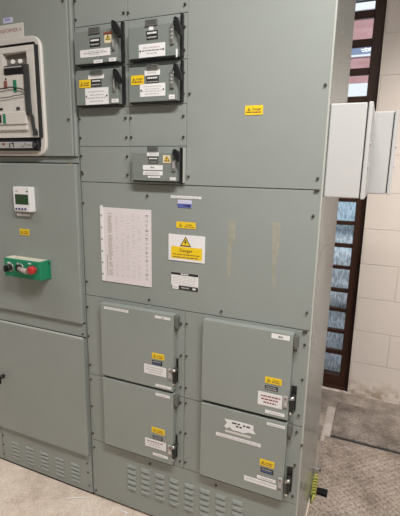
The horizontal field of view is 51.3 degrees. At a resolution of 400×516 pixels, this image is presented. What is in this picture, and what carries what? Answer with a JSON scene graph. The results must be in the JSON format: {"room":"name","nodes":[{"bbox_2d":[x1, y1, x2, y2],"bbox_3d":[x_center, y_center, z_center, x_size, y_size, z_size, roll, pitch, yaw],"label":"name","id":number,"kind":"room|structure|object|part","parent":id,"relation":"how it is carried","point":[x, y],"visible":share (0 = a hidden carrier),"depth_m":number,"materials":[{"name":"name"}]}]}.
{"room":"electrical room","nodes":[
{"label":"electrical room","id":0,"kind":"room"},
{"bbox_2d":[0,458,315,515],"bbox_3d":[-0.680,1.381,1.438,6.600,0.200,4.930,6,13,23],"label":"floor","id":1,"kind":"structure","parent":0,"point":[23,491],"depth_m":2.00,"materials":[{"name":"concrete"}]},
{"bbox_2d":[0,426,4,459],"bbox_3d":[-1.203,-0.109,2.377,0.602,2.300,0.598,6,13,23],"label":"tall cabinet","id":2,"kind":"object","parent":1,"relation":"on","point":[1,437],"visible":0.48,"depth_m":2.24,"materials":[{"name":"grey metal"}]},
{"bbox_2d":[0,0,93,494],"bbox_3d":[-0.664,-0.047,2.133,0.582,2.300,0.634,6,13,23],"label":"tall cabinet","id":3,"kind":"object","parent":1,"relation":"on","point":[45,407],"visible":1,"depth_m":1.88,"materials":[{"name":"grey metal"}]},
{"bbox_2d":[3,17,12,23],"bbox_3d":[-0.777,-0.961,1.684,0.051,0.020,0.001,6,13,23],"label":"label","id":4,"kind":"object","parent":3,"relation":"attached to","point":[10,19],"visible":1,"depth_m":1.68,"materials":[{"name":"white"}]},
{"bbox_2d":[0,22,23,39],"bbox_3d":[-0.841,-0.926,1.718,0.298,0.053,0.003,6,13,23],"label":"name plate","id":5,"kind":"object","parent":3,"relation":"attached to","point":[15,30],"visible":1,"depth_m":1.68,"materials":[{"name":"grey plastic"}]},
{"bbox_2d":[0,36,47,155],"bbox_3d":[-0.832,-0.666,1.741,0.430,0.462,0.052,6,13,23],"label":"circuit breaker","id":6,"kind":"object","parent":3,"relation":"attached to","point":[23,119],"visible":1,"depth_m":1.69,"materials":[{"name":"grey plastic"}]},
{"bbox_3d":[-0.832,-0.481,1.775,0.341,0.026,0.002,6,13,23],"label":"plate","id":7,"kind":"part","parent":6,"relation":"part of","materials":[{"name":"grey plastic"}]},
{"bbox_3d":[-0.819,-0.674,1.761,0.370,0.408,0.004,6,13,23],"label":"plate","id":8,"kind":"part","parent":6,"relation":"part of","materials":[{"name":"black"}]},
{"bbox_3d":[-0.675,-0.627,1.656,0.053,0.270,0.008,6,13,23],"label":"charging lever","id":9,"kind":"part","parent":6,"relation":"part of","materials":[{"name":"grey plastic"}]},
{"bbox_3d":[-0.673,-0.462,1.701,0.030,0.031,0.012,6,13,23],"label":"rotary knob","id":10,"kind":"part","parent":6,"relation":"part of","materials":[{"name":"black plastic"}]},
{"bbox_2d":[13,186,35,216],"bbox_3d":[-0.770,-0.244,1.809,0.110,0.129,0.030,6,13,23],"label":"meter","id":11,"kind":"object","parent":3,"relation":"attached to","point":[24,197],"visible":1,"depth_m":1.79,"materials":[{"name":"white plastic"}]},
{"bbox_2d":[20,229,29,235],"bbox_3d":[-0.783,-0.115,1.857,0.055,0.027,0.002,6,13,23],"label":"sticker","id":12,"kind":"object","parent":3,"relation":"attached to","point":[22,231],"visible":1,"depth_m":1.85,"materials":[{"name":"yellow"}]},
{"bbox_2d":[3,255,50,280],"bbox_3d":[-0.781,0.049,1.840,0.229,0.088,0.093,6,13,23],"label":"control box","id":13,"kind":"object","parent":3,"relation":"attached to","point":[37,269],"visible":1,"depth_m":1.82,"materials":[{"name":"green paint"}]},
{"bbox_3d":[-0.851,0.044,1.840,0.039,0.040,0.037,6,13,23],"label":"rotary knob","id":14,"kind":"part","parent":13,"relation":"part of","materials":[{"name":"black plastic"}]},
{"bbox_2d":[15,263,23,271],"bbox_3d":[-0.792,0.043,1.825,0.039,0.040,0.017,6,13,23],"label":"switch","id":15,"kind":"object","parent":13,"relation":"attached to","point":[18,266],"depth_m":1.82,"materials":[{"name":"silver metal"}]},
{"bbox_3d":[-0.765,0.054,1.798,0.054,0.028,0.024,6,13,23],"label":"lever","id":16,"kind":"part","parent":13,"relation":"part of","materials":[{"name":"beige plastic"}]},
{"bbox_3d":[-0.760,-0.778,1.726,0.562,0.692,0.018,6,13,23],"label":"compartment door","id":17,"kind":"part","parent":3,"relation":"part of","materials":[{"name":"grey paint"}]},
{"bbox_3d":[-0.759,-0.427,1.805,0.580,0.023,0.004,6,13,23],"label":"cross rail","id":18,"kind":"part","parent":3,"relation":"part of","materials":[{"name":"grey metal"}]},
{"bbox_3d":[-0.770,-0.075,1.873,0.572,0.686,0.022,6,13,23],"label":"compartment door","id":19,"kind":"part","parent":3,"relation":"part of","materials":[{"name":"grey paint"}]},
{"bbox_3d":[-0.773,0.293,1.959,0.580,0.060,0.008,6,13,23],"label":"cross rail","id":20,"kind":"part","parent":3,"relation":"part of","materials":[{"name":"grey metal"}]},
{"bbox_3d":[-0.782,0.620,2.022,0.572,0.591,0.022,6,13,23],"label":"compartment door","id":21,"kind":"part","parent":3,"relation":"part of","materials":[{"name":"grey paint"}]},
{"bbox_3d":[-0.787,1.015,2.113,0.581,0.200,0.009,6,13,23],"label":"plinth panel","id":22,"kind":"part","parent":3,"relation":"part of","materials":[{"name":"grey paint"}]},
{"bbox_3d":[-0.494,-0.752,1.616,0.013,0.698,0.014,6,13,23],"label":"frame post","id":23,"kind":"part","parent":3,"relation":"part of","materials":[{"name":"grey metal"}]},
{"bbox_2d":[73,0,355,515],"bbox_3d":[0.052,0.030,1.835,0.967,2.300,0.631,6,13,23],"label":"tall cabinet","id":24,"kind":"object","parent":1,"relation":"on","point":[207,401],"depth_m":1.53,"materials":[{"name":"grey metal"}]},
{"bbox_3d":[-0.379,-0.779,1.546,0.192,0.116,0.034,6,13,23],"label":"isolator door","id":25,"kind":"part","parent":24,"relation":"part of","materials":[{"name":"paint"}]},
{"bbox_3d":[-0.381,-0.641,1.576,0.192,0.128,0.034,6,13,23],"label":"isolator door","id":26,"kind":"part","parent":24,"relation":"part of","materials":[{"name":"paint"}]},
{"bbox_3d":[-0.366,-0.974,1.522,0.236,0.219,0.004,6,13,23],"label":"panel","id":27,"kind":"part","parent":24,"relation":"part of","materials":[{"name":"grey paint"}]},
{"bbox_3d":[-0.370,-0.795,1.560,0.236,0.144,0.004,6,13,23],"label":"panel","id":28,"kind":"part","parent":24,"relation":"part of","materials":[{"name":"grey paint"}]},
{"bbox_3d":[-0.372,-0.652,1.591,0.236,0.144,0.004,6,13,23],"label":"panel","id":29,"kind":"part","parent":24,"relation":"part of","materials":[{"name":"grey paint"}]},
{"bbox_3d":[-0.375,-0.509,1.622,0.236,0.144,0.004,6,13,23],"label":"panel","id":30,"kind":"part","parent":24,"relation":"part of","materials":[{"name":"grey paint"}]},
{"bbox_3d":[-0.378,-0.370,1.652,0.236,0.137,0.004,6,13,23],"label":"panel","id":31,"kind":"part","parent":24,"relation":"part of","materials":[{"name":"grey paint"}]},
{"bbox_3d":[-0.291,-0.812,1.486,0.043,0.060,0.045,6,13,23],"label":"handle","id":32,"kind":"part","parent":24,"relation":"part of","materials":[{"name":"black plastic"}]},
{"bbox_3d":[-0.295,-0.660,1.519,0.039,0.052,0.045,6,13,23],"label":"handle","id":33,"kind":"part","parent":24,"relation":"part of","materials":[{"name":"black plastic"}]},
{"bbox_3d":[-0.280,-0.783,1.514,0.010,0.136,0.012,6,13,23],"label":"slot plate","id":34,"kind":"part","parent":24,"relation":"part of","materials":[{"name":"black plastic"}]},
{"bbox_3d":[-0.282,-0.641,1.545,0.010,0.136,0.012,6,13,23],"label":"slot plate","id":35,"kind":"part","parent":24,"relation":"part of","materials":[{"name":"black plastic"}]},
{"bbox_2d":[100,205,151,286],"bbox_3d":[-0.300,-0.048,1.679,0.237,0.316,0.005,6,13,23],"label":"document","id":36,"kind":"object","parent":24,"relation":"attached to","point":[126,252],"visible":1,"depth_m":1.68,"materials":[{"name":"white paper"}]},
{"bbox_3d":[-0.280,0.366,1.761,0.477,0.371,0.004,6,13,23],"label":"panel","id":37,"kind":"part","parent":24,"relation":"part of","materials":[{"name":"grey paint"}]},
{"bbox_3d":[-0.287,0.711,1.835,0.477,0.330,0.004,6,13,23],"label":"panel","id":38,"kind":"part","parent":24,"relation":"part of","materials":[{"name":"grey paint"}]},
{"bbox_3d":[-0.259,0.366,1.733,0.346,0.333,0.030,6,13,23],"label":"compartment door","id":39,"kind":"part","parent":24,"relation":"part of","materials":[{"name":"grey paint"}]},
{"bbox_3d":[-0.266,0.699,1.804,0.346,0.334,0.030,6,13,23],"label":"compartment door","id":40,"kind":"part","parent":24,"relation":"part of","materials":[{"name":"grey paint"}]},
{"bbox_3d":[-0.160,-0.750,1.456,0.192,0.108,0.034,6,13,23],"label":"isolator door","id":41,"kind":"part","parent":24,"relation":"part of","materials":[{"name":"paint"}]},
{"bbox_3d":[-0.162,-0.616,1.485,0.194,0.122,0.034,6,13,23],"label":"isolator door","id":42,"kind":"part","parent":24,"relation":"part of","materials":[{"name":"paint"}]},
{"bbox_3d":[-0.163,-0.335,1.543,0.186,0.106,0.034,6,13,23],"label":"isolator door","id":43,"kind":"part","parent":24,"relation":"part of","materials":[{"name":"paint"}]},
{"bbox_3d":[-0.159,-0.347,1.560,0.236,0.137,0.004,6,13,23],"label":"panel","id":44,"kind":"part","parent":24,"relation":"part of","materials":[{"name":"grey paint"}]},
{"bbox_3d":[-0.154,-0.628,1.500,0.236,0.144,0.004,6,13,23],"label":"panel","id":45,"kind":"part","parent":24,"relation":"part of","materials":[{"name":"grey paint"}]},
{"bbox_3d":[-0.151,-0.771,1.469,0.236,0.144,0.004,6,13,23],"label":"panel","id":46,"kind":"part","parent":24,"relation":"part of","materials":[{"name":"grey paint"}]},
{"bbox_3d":[-0.148,-0.951,1.430,0.236,0.219,0.004,6,13,23],"label":"panel","id":47,"kind":"part","parent":24,"relation":"part of","materials":[{"name":"grey paint"}]},
{"bbox_3d":[-0.157,-0.486,1.530,0.236,0.144,0.004,6,13,23],"label":"panel","id":48,"kind":"part","parent":24,"relation":"part of","materials":[{"name":"grey paint"}]},
{"bbox_3d":[-0.127,0.806,1.744,0.016,0.046,0.009,6,13,23],"label":"lock plate","id":49,"kind":"part","parent":24,"relation":"part of","materials":[{"name":"grey plastic"}]},
{"bbox_3d":[-0.121,0.467,1.671,0.016,0.046,0.009,6,13,23],"label":"lock plate","id":50,"kind":"part","parent":24,"relation":"part of","materials":[{"name":"grey plastic"}]},
{"bbox_3d":[-0.108,0.815,1.750,0.021,0.077,0.038,6,13,23],"label":"handle","id":51,"kind":"part","parent":24,"relation":"part of","materials":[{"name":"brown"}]},
{"bbox_3d":[-0.102,0.475,1.677,0.021,0.077,0.038,6,13,23],"label":"handle","id":52,"kind":"part","parent":24,"relation":"part of","materials":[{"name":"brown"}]},
{"bbox_3d":[-0.079,-0.365,1.485,0.033,0.044,0.045,6,13,23],"label":"handle","id":53,"kind":"part","parent":24,"relation":"part of","materials":[{"name":"black plastic"}]},
{"bbox_3d":[-0.099,0.797,1.764,0.006,0.107,0.005,6,13,23],"label":"slot plate","id":54,"kind":"part","parent":24,"relation":"part of","materials":[{"name":"black plastic"}]},
{"bbox_3d":[-0.072,-0.634,1.426,0.036,0.054,0.045,6,13,23],"label":"handle","id":55,"kind":"part","parent":24,"relation":"part of","materials":[{"name":"black plastic"}]},
{"bbox_3d":[-0.070,-0.773,1.397,0.034,0.058,0.045,6,13,23],"label":"handle","id":56,"kind":"part","parent":24,"relation":"part of","materials":[{"name":"black plastic"}]},
{"bbox_3d":[-0.067,-0.335,1.513,0.010,0.129,0.012,6,13,23],"label":"slot plate","id":57,"kind":"part","parent":24,"relation":"part of","materials":[{"name":"black plastic"}]},
{"bbox_3d":[-0.062,-0.617,1.453,0.010,0.136,0.012,6,13,23],"label":"slot plate","id":58,"kind":"part","parent":24,"relation":"part of","materials":[{"name":"metal"}]},
{"bbox_3d":[-0.061,-0.760,1.423,0.010,0.136,0.012,6,13,23],"label":"slot plate","id":59,"kind":"part","parent":24,"relation":"part of","materials":[{"name":"black plastic"}]},
{"bbox_2d":[171,271,197,291],"bbox_3d":[-0.059,0.091,1.603,0.114,0.067,0.002,6,13,23],"label":"label","id":60,"kind":"object","parent":24,"relation":"attached to","point":[183,281],"visible":1,"depth_m":1.60,"materials":[{"name":"white"}]},
{"bbox_2d":[178,200,191,207],"bbox_3d":[-0.057,-0.200,1.542,0.056,0.028,0.002,6,13,23],"label":"label","id":61,"kind":"object","parent":24,"relation":"attached to","point":[181,203],"visible":1,"depth_m":1.54,"materials":[{"name":"blue"}]},
{"bbox_2d":[176,221,195,228],"bbox_3d":[-0.053,-0.122,1.556,0.079,0.024,0.002,6,13,23],"label":"sticker","id":62,"kind":"object","parent":24,"relation":"attached to","point":[188,225],"visible":1,"depth_m":1.55,"materials":[{"name":"yellow"}]},
{"bbox_3d":[-0.052,-0.224,1.535,0.123,0.009,0.002,6,13,23],"label":"label strip","id":63,"kind":"part","parent":24,"relation":"part of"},
{"bbox_2d":[168,234,204,263],"bbox_3d":[-0.052,-0.036,1.573,0.152,0.102,0.004,6,13,23],"label":"sign","id":64,"kind":"object","parent":24,"relation":"attached to","point":[187,248],"visible":1,"depth_m":1.57,"materials":[{"name":"white"}]},
{"bbox_3d":[-0.071,1.045,1.805,0.963,0.296,0.012,6,13,23],"label":"plinth panel","id":65,"kind":"part","parent":24,"relation":"part of","materials":[{"name":"grey paint"}]},
{"bbox_3d":[-0.050,-0.029,1.578,0.963,0.481,0.004,6,13,23],"label":"panel","id":66,"kind":"part","parent":24,"relation":"part of","materials":[{"name":"grey paint"}]},
{"bbox_3d":[0.156,0.759,1.650,0.483,0.330,0.004,6,13,23],"label":"panel","id":67,"kind":"part","parent":24,"relation":"part of","materials":[{"name":"grey paint"}]},
{"bbox_3d":[0.163,0.747,1.625,0.341,0.332,0.030,6,13,23],"label":"compartment door","id":68,"kind":"part","parent":24,"relation":"part of","materials":[{"name":"grey paint"}]},
{"bbox_3d":[0.170,0.410,1.553,0.341,0.338,0.030,6,13,23],"label":"compartment door","id":69,"kind":"part","parent":24,"relation":"part of","materials":[{"name":"grey paint"}]},
{"bbox_3d":[0.163,0.414,1.576,0.483,0.371,0.004,6,13,23],"label":"panel","id":70,"kind":"part","parent":24,"relation":"part of","materials":[{"name":"grey paint"}]},
{"bbox_2d":[245,105,262,114],"bbox_3d":[0.178,-0.489,1.378,0.061,0.030,0.002,6,13,23],"label":"sticker","id":71,"kind":"object","parent":24,"relation":"attached to","point":[253,109],"visible":1,"depth_m":1.38,"materials":[{"name":"yellow"}]},
{"bbox_3d":[0.180,-0.633,1.351,0.487,0.795,0.004,6,13,23],"label":"panel","id":72,"kind":"part","parent":24,"relation":"part of","materials":[{"name":"grey paint"}]},
{"bbox_3d":[0.300,0.847,1.564,0.016,0.046,0.009,6,13,23],"label":"lock plate","id":73,"kind":"part","parent":24,"relation":"part of","materials":[{"name":"grey plastic"}]},
{"bbox_3d":[0.306,0.518,1.494,0.016,0.046,0.009,6,13,23],"label":"lock plate","id":74,"kind":"part","parent":24,"relation":"part of","materials":[{"name":"grey plastic"}]},
{"bbox_3d":[0.329,0.857,1.566,0.021,0.077,0.038,6,13,23],"label":"handle","id":75,"kind":"part","parent":24,"relation":"part of","materials":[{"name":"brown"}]},
{"bbox_3d":[0.339,0.839,1.580,0.021,0.104,0.006,6,13,23],"label":"slot plate","id":76,"kind":"part","parent":24,"relation":"part of","materials":[{"name":"black plastic"}]},
{"bbox_3d":[0.330,0.527,1.497,0.021,0.077,0.038,6,13,23],"label":"handle","id":77,"kind":"part","parent":24,"relation":"part of","materials":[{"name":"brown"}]},
{"bbox_3d":[0.340,0.509,1.512,0.019,0.097,0.005,6,13,23],"label":"slot plate","id":78,"kind":"part","parent":24,"relation":"part of","materials":[{"name":"black plastic"}]},
{"bbox_3d":[0.485,1.039,1.884,0.004,0.296,0.574,6,13,23],"label":"panel","id":79,"kind":"part","parent":24,"relation":"part of","materials":[{"name":"paint"}]},
{"bbox_3d":[0.387,0.119,1.416,0.006,2.285,0.007,6,13,23],"label":"edge trim","id":80,"kind":"part","parent":24,"relation":"part of","materials":[{"name":"grey paint"}]},
{"bbox_3d":[0.506,-0.080,1.644,0.004,1.986,0.574,6,13,23],"label":"panel","id":81,"kind":"part","parent":24,"relation":"part of","materials":[{"name":"paint"}]},
{"bbox_2d":[324,101,374,198],"bbox_3d":[0.515,-0.358,1.420,0.128,0.294,0.248,6,13,23],"label":"junction box","id":82,"kind":"object","parent":24,"relation":"attached to","point":[351,126],"visible":1,"depth_m":1.31,"materials":[{"name":"grey"}]},
{"bbox_3d":[0.565,-0.352,1.399,0.013,0.294,0.248,6,13,23],"label":"lid","id":83,"kind":"part","parent":82,"relation":"part of","materials":[{"name":"grey"}]},
{"bbox_2d":[367,110,399,194],"bbox_3d":[0.662,-0.410,1.656,0.206,0.296,0.272,6,13,23],"label":"junction box","id":84,"kind":"object","parent":24,"relation":"attached to","point":[384,145],"visible":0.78,"depth_m":1.51,"materials":[{"name":"grey"}]},
{"bbox_3d":[0.748,-0.401,1.620,0.013,0.296,0.272,6,13,23],"label":"lid","id":85,"kind":"part","parent":84,"relation":"part of","materials":[{"name":"grey"}]},
{"bbox_2d":[320,406,335,440],"bbox_3d":[0.814,1.046,2.641,0.049,0.003,0.400,6,13,23],"label":"floor patch","id":86,"kind":"structure","parent":1,"relation":"on","point":[326,431],"depth_m":2.64,"materials":[{"name":"concrete"}]},
{"bbox_2d":[307,436,399,515],"bbox_3d":[0.995,1.311,1.423,1.328,0.004,1.855,6,13,23],"label":"floor plate","id":87,"kind":"object","parent":1,"relation":"on","point":[360,480],"visible":1,"depth_m":2.15,"materials":[{"name":"grey metal"}]},
{"bbox_2d":[310,460,320,502],"bbox_3d":[0.569,1.099,2.048,0.035,0.130,0.151,6,13,23],"label":"cable","id":88,"kind":"object","parent":87,"relation":"on","point":[316,470],"visible":1,"depth_m":2.04,"materials":[{"name":"yellow metal"}]},
{"bbox_2d":[316,487,327,496],"bbox_3d":[0.598,1.156,2.062,0.063,0.014,0.042,6,13,23],"label":"block","id":89,"kind":"object","parent":87,"relation":"on","point":[320,491],"visible":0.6,"depth_m":2.05,"materials":[{"name":"black plastic"}]},
{"bbox_2d":[330,435,399,454],"bbox_3d":[1.380,1.139,2.260,1.297,0.002,0.020,6,13,23],"label":"trim","id":90,"kind":"structure","parent":1,"relation":"on","point":[330,435],"depth_m":2.44,"materials":[{"name":"black"}]},
{"bbox_2d":[331,402,399,452],"bbox_3d":[1.464,1.097,2.446,1.294,0.010,0.397,6,13,23],"label":"floor plate","id":91,"kind":"object","parent":1,"relation":"on","point":[380,429],"visible":1,"depth_m":2.60,"materials":[{"name":"grey metal"}]},
{"bbox_2d":[315,388,399,467],"bbox_3d":[1.276,1.106,2.410,3.390,0.001,0.929,6,13,23],"label":"floor","id":92,"kind":"structure","parent":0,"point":[330,398],"depth_m":2.86,"materials":[{"name":"concrete"}]},
{"bbox_2d":[322,0,399,404],"bbox_3d":[0.252,-0.655,3.137,6.600,3.100,0.220,6,13,23],"label":"wall","id":93,"kind":"structure","parent":0,"point":[374,373],"depth_m":2.77,"materials":[{"name":"beige tile"}]},
{"bbox_2d":[322,0,386,390],"bbox_3d":[0.765,-0.377,2.930,0.758,2.657,0.100,6,13,23],"label":"window","id":94,"kind":"structure","parent":93,"relation":"in","point":[369,21],"depth_m":2.85,"materials":[{"name":"brown wood"}]},
{"bbox_3d":[0.742,0.740,3.173,0.641,0.176,0.004,6,13,23],"label":"pane","id":95,"kind":"part","parent":94,"relation":"part of","materials":[{"name":"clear glass"}]},
{"bbox_3d":[0.745,0.576,3.138,0.641,0.160,0.004,6,13,23],"label":"pane","id":96,"kind":"part","parent":94,"relation":"part of","materials":[{"name":"clear glass"}]},
{"bbox_3d":[0.748,0.419,3.104,0.641,0.161,0.004,6,13,23],"label":"pane","id":97,"kind":"part","parent":94,"relation":"part of","materials":[{"name":"clear glass"}]},
{"bbox_3d":[0.751,0.270,3.072,0.641,0.144,0.004,6,13,23],"label":"pane","id":98,"kind":"part","parent":94,"relation":"part of","materials":[{"name":"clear glass"}]},
{"bbox_3d":[0.754,0.118,3.039,0.641,0.166,0.004,6,13,23],"label":"pane","id":99,"kind":"part","parent":94,"relation":"part of","materials":[{"name":"clear glass"}]},
{"bbox_3d":[0.757,-0.039,3.006,0.641,0.156,0.004,6,13,23],"label":"pane","id":100,"kind":"part","parent":94,"relation":"part of","materials":[{"name":"clear glass"}]},
{"bbox_3d":[0.760,-0.191,2.973,0.641,0.156,0.004,6,13,23],"label":"pane","id":101,"kind":"part","parent":94,"relation":"part of","materials":[{"name":"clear glass"}]},
{"bbox_3d":[0.762,-0.345,2.940,0.641,0.159,0.004,6,13,23],"label":"pane","id":102,"kind":"part","parent":94,"relation":"part of","materials":[{"name":"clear glass"}]},
{"bbox_3d":[0.777,-1.128,2.772,0.641,0.168,0.004,6,13,23],"label":"pane","id":103,"kind":"part","parent":94,"relation":"part of","materials":[{"name":"clear glass"}]},
{"bbox_3d":[0.780,-1.292,2.736,0.641,0.168,0.004,6,13,23],"label":"pane","id":104,"kind":"part","parent":94,"relation":"part of","materials":[{"name":"clear glass"}]},
{"bbox_3d":[0.783,-1.454,2.701,0.641,0.164,0.004,6,13,23],"label":"pane","id":105,"kind":"part","parent":94,"relation":"part of","materials":[{"name":"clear glass"}]},
{"bbox_3d":[0.785,-1.576,2.675,0.641,0.086,0.004,6,13,23],"label":"pane","id":106,"kind":"part","parent":94,"relation":"part of","materials":[{"name":"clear glass"}]}
]}

